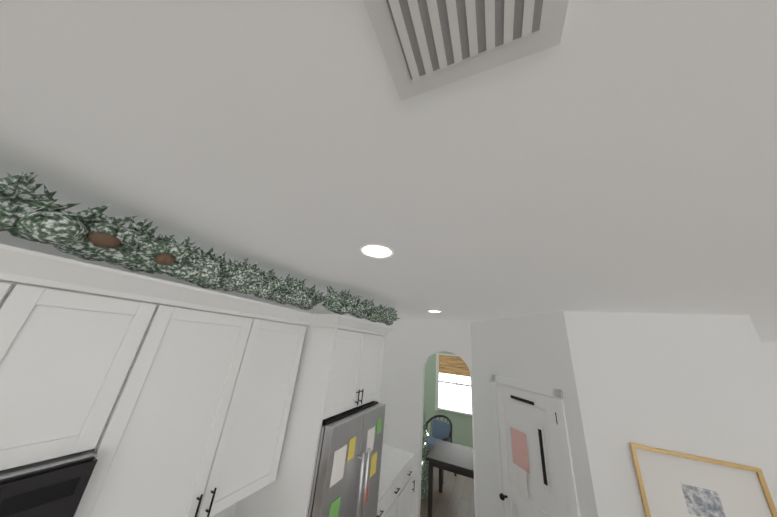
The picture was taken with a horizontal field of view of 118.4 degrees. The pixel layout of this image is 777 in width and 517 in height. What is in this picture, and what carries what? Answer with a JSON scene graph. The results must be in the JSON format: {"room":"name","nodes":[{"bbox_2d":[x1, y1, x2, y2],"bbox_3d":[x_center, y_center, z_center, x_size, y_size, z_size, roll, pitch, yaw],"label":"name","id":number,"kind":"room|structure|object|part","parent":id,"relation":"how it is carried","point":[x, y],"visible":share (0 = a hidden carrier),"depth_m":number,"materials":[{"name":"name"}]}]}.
{"room":"kitchen","nodes":[
{"label":"kitchen","id":0,"kind":"room"},
{"bbox_2d":[0,231,386,402],"bbox_3d":[-2.118,0.724,-0.268,0.160,2.800,9.820,-4,-22,24],"label":"wall","id":1,"kind":"structure","parent":0,"point":[7,238],"depth_m":1.28,"materials":[{"name":"white paint"}]},
{"bbox_2d":[0,280,156,470],"bbox_3d":[-1.402,0.351,0.733,0.384,0.565,0.763,-4,-22,24],"label":"upper cabinet","id":2,"kind":"object","parent":1,"relation":"attached to","point":[67,357],"visible":1,"depth_m":0.83,"materials":[{"name":"white wood"}]},
{"bbox_2d":[0,450,97,516],"bbox_3d":[-1.411,0.815,0.544,0.462,0.427,0.754,-4,-22,24],"label":"over-the-range microwave","id":3,"kind":"object","parent":2,"relation":"attached to","point":[54,487],"visible":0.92,"depth_m":0.76,"materials":[{"name":"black metal"}]},
{"bbox_2d":[74,303,306,516],"bbox_3d":[-1.071,0.879,1.405,0.384,1.030,1.003,-4,-22,24],"label":"upper cabinet","id":4,"kind":"object","parent":1,"relation":"attached to","point":[196,423],"visible":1,"depth_m":1.20,"materials":[{"name":"white wood"}]},
{"bbox_2d":[0,243,392,335],"bbox_3d":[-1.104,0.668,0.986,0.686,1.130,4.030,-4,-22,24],"label":"crown molding","id":5,"kind":"structure","parent":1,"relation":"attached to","point":[21,265],"depth_m":1.01,"materials":[{"name":"wood"}]},
{"bbox_2d":[0,171,399,324],"bbox_3d":[-0.997,0.080,1.098,0.727,0.416,4.390,-4,-22,24],"label":"garland","id":6,"kind":"object","parent":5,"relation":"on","point":[28,214],"visible":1,"depth_m":1.00},
{"bbox_2d":[212,503,236,516],"bbox_3d":[-1.213,1.689,1.433,0.008,0.489,5.280,-4,-22,24],"label":"backsplash","id":7,"kind":"structure","parent":1,"relation":"attached to","point":[229,511],"depth_m":1.62,"materials":[{"name":"tile"}]},
{"bbox_2d":[0,0,776,342],"bbox_3d":[3.033,-0.083,0.421,9.200,0.100,14.500,-4,-22,24],"label":"ceiling","id":8,"kind":"structure","parent":0,"point":[612,156],"depth_m":0.56,"materials":[{"name":"white paint"}]},
{"bbox_2d":[360,244,393,257],"bbox_3d":[-0.060,-0.035,1.195,0.180,0.006,0.180,-4,-22,24],"label":"recessed light","id":9,"kind":"object","parent":8,"relation":"in","point":[377,251],"visible":1,"depth_m":1.18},
{"bbox_2d":[428,310,440,312],"bbox_3d":[0.585,0.676,2.957,0.180,0.006,0.180,-4,-22,24],"label":"recessed light","id":10,"kind":"object","parent":8,"relation":"in","point":[434,311],"visible":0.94,"depth_m":2.95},
{"bbox_2d":[363,0,568,100],"bbox_3d":[0.059,-0.379,0.222,0.250,0.012,0.400,-4,-22,24],"label":"ceiling vent","id":11,"kind":"object","parent":8,"relation":"in","point":[427,45],"visible":1,"depth_m":0.34,"materials":[{"name":"white metal"}]},
{"bbox_2d":[420,366,425,506],"bbox_3d":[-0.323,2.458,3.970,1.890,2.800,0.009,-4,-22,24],"label":"wall","id":12,"kind":"structure","parent":0,"point":[425,366],"depth_m":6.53,"materials":[{"name":"paint"}]},
{"bbox_2d":[380,319,476,516],"bbox_3d":[0.583,2.373,3.506,1.550,2.800,0.120,-4,-22,24],"label":"wall","id":13,"kind":"structure","parent":0,"point":[412,347],"depth_m":3.70,"materials":[{"name":"white paint"}]},
{"bbox_2d":[420,467,474,516],"bbox_3d":[2.774,2.628,-0.578,9.200,0.100,14.500,-4,-22,24],"label":"floor","id":14,"kind":"structure","parent":0,"point":[455,498],"depth_m":3.95,"materials":[{"name":"brown wood"}]},
{"bbox_2d":[234,326,383,516],"bbox_3d":[-0.610,1.887,1.974,0.649,2.440,0.966,-4,-22,24],"label":"upper cabinet","id":15,"kind":"object","parent":14,"relation":"on","point":[339,371],"visible":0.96,"depth_m":1.77,"materials":[{"name":"white wood"}]},
{"bbox_2d":[307,401,385,516],"bbox_3d":[-0.569,2.187,1.828,0.752,1.787,0.910,-4,-22,24],"label":"fridge","id":16,"kind":"object","parent":14,"relation":"on","point":[346,478],"visible":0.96,"depth_m":1.77,"materials":[{"name":"silver metal"}]},
{"bbox_2d":[377,472,404,516],"bbox_3d":[-0.307,2.960,2.541,0.616,0.880,0.989,-4,-22,24],"label":"base cabinet","id":17,"kind":"object","parent":14,"relation":"on","point":[396,482],"depth_m":2.66,"materials":[{"name":"white wood"}]},
{"bbox_2d":[378,444,414,499],"bbox_3d":[-0.182,2.600,2.868,0.626,0.040,1.390,-4,-22,24],"label":"countertop","id":18,"kind":"structure","parent":17,"relation":"on","point":[393,460],"depth_m":2.96,"materials":[{"name":"white stone"}]},
{"bbox_2d":[405,456,414,516],"bbox_3d":[-0.057,3.182,3.078,0.616,0.880,0.525,-4,-22,24],"label":"base cabinet","id":19,"kind":"object","parent":14,"relation":"on","point":[409,467],"depth_m":3.08,"materials":[{"name":"white wood"}]},
{"bbox_2d":[421,412,433,498],"bbox_3d":[0.608,3.441,4.160,0.420,1.260,0.422,-4,-22,24],"label":"tree","id":20,"kind":"object","parent":14,"relation":"on","point":[425,471],"visible":0.29,"depth_m":4.00,"materials":[{"name":"plant"}]},
{"bbox_2d":[426,414,456,475],"bbox_3d":[1.025,3.881,4.844,0.667,0.984,0.580,-14,-28,42],"label":"dining chair","id":21,"kind":"object","parent":14,"relation":"on","point":[441,429],"visible":0.56,"depth_m":4.99,"materials":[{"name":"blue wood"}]},
{"bbox_2d":[426,439,473,516],"bbox_3d":[1.147,3.616,3.742,0.900,0.740,0.900,-4,-22,24],"label":"dining table","id":22,"kind":"object","parent":14,"relation":"on","point":[442,455],"visible":0.54,"depth_m":3.65,"materials":[{"name":"brown wood"}]},
{"bbox_2d":[424,351,472,447],"bbox_3d":[1.897,3.568,6.405,4.120,2.800,0.120,-4,-22,24],"label":"wall","id":23,"kind":"structure","parent":0,"point":[462,429],"depth_m":6.27,"materials":[{"name":"green paint"}]},
{"bbox_2d":[435,353,471,415],"bbox_3d":[1.881,3.444,6.363,1.200,1.480,0.050,-4,-22,24],"label":"dining room window","id":24,"kind":"structure","parent":23,"relation":"in","point":[453,387],"depth_m":6.40,"materials":[{"name":"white glass"}]},
{"bbox_2d":[471,311,597,516],"bbox_3d":[1.418,2.069,2.466,0.120,2.800,1.586,9,-21,-11],"label":"wall","id":25,"kind":"structure","parent":0,"point":[533,349],"depth_m":2.62,"materials":[{"name":"white paint"}]},
{"bbox_2d":[492,375,579,516],"bbox_3d":[1.355,2.331,2.183,0.594,2.105,0.786,-4,-22,24],"label":"pantry door","id":26,"kind":"structure","parent":25,"relation":"in","point":[535,475],"depth_m":2.27,"materials":[{"name":"white wood"}]},
{"bbox_2d":[564,311,776,516],"bbox_3d":[2.032,1.793,1.558,1.030,2.800,0.146,-4,-22,24],"label":"wall","id":27,"kind":"structure","parent":0,"point":[681,383],"depth_m":1.72,"materials":[{"name":"white paint"}]},
{"bbox_3d":[2.086,1.618,1.534,0.630,0.520,0.025,-4,-22,24],"label":"picture frame","id":28,"kind":"part","parent":27,"relation":"part of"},
{"bbox_2d":[726,315,776,440],"bbox_3d":[2.814,1.986,1.878,0.120,2.800,1.390,-4,-22,24],"label":"wall","id":29,"kind":"structure","parent":0,"point":[757,363],"depth_m":1.65,"materials":[{"name":"white paint"}]},
{"bbox_2d":[761,342,776,377],"bbox_3d":[5.913,2.307,1.949,5.450,2.800,0.150,-4,-22,24],"label":"wall","id":30,"kind":"structure","parent":0,"point":[770,349],"depth_m":2.87,"materials":[{"name":"white paint"}]}
]}

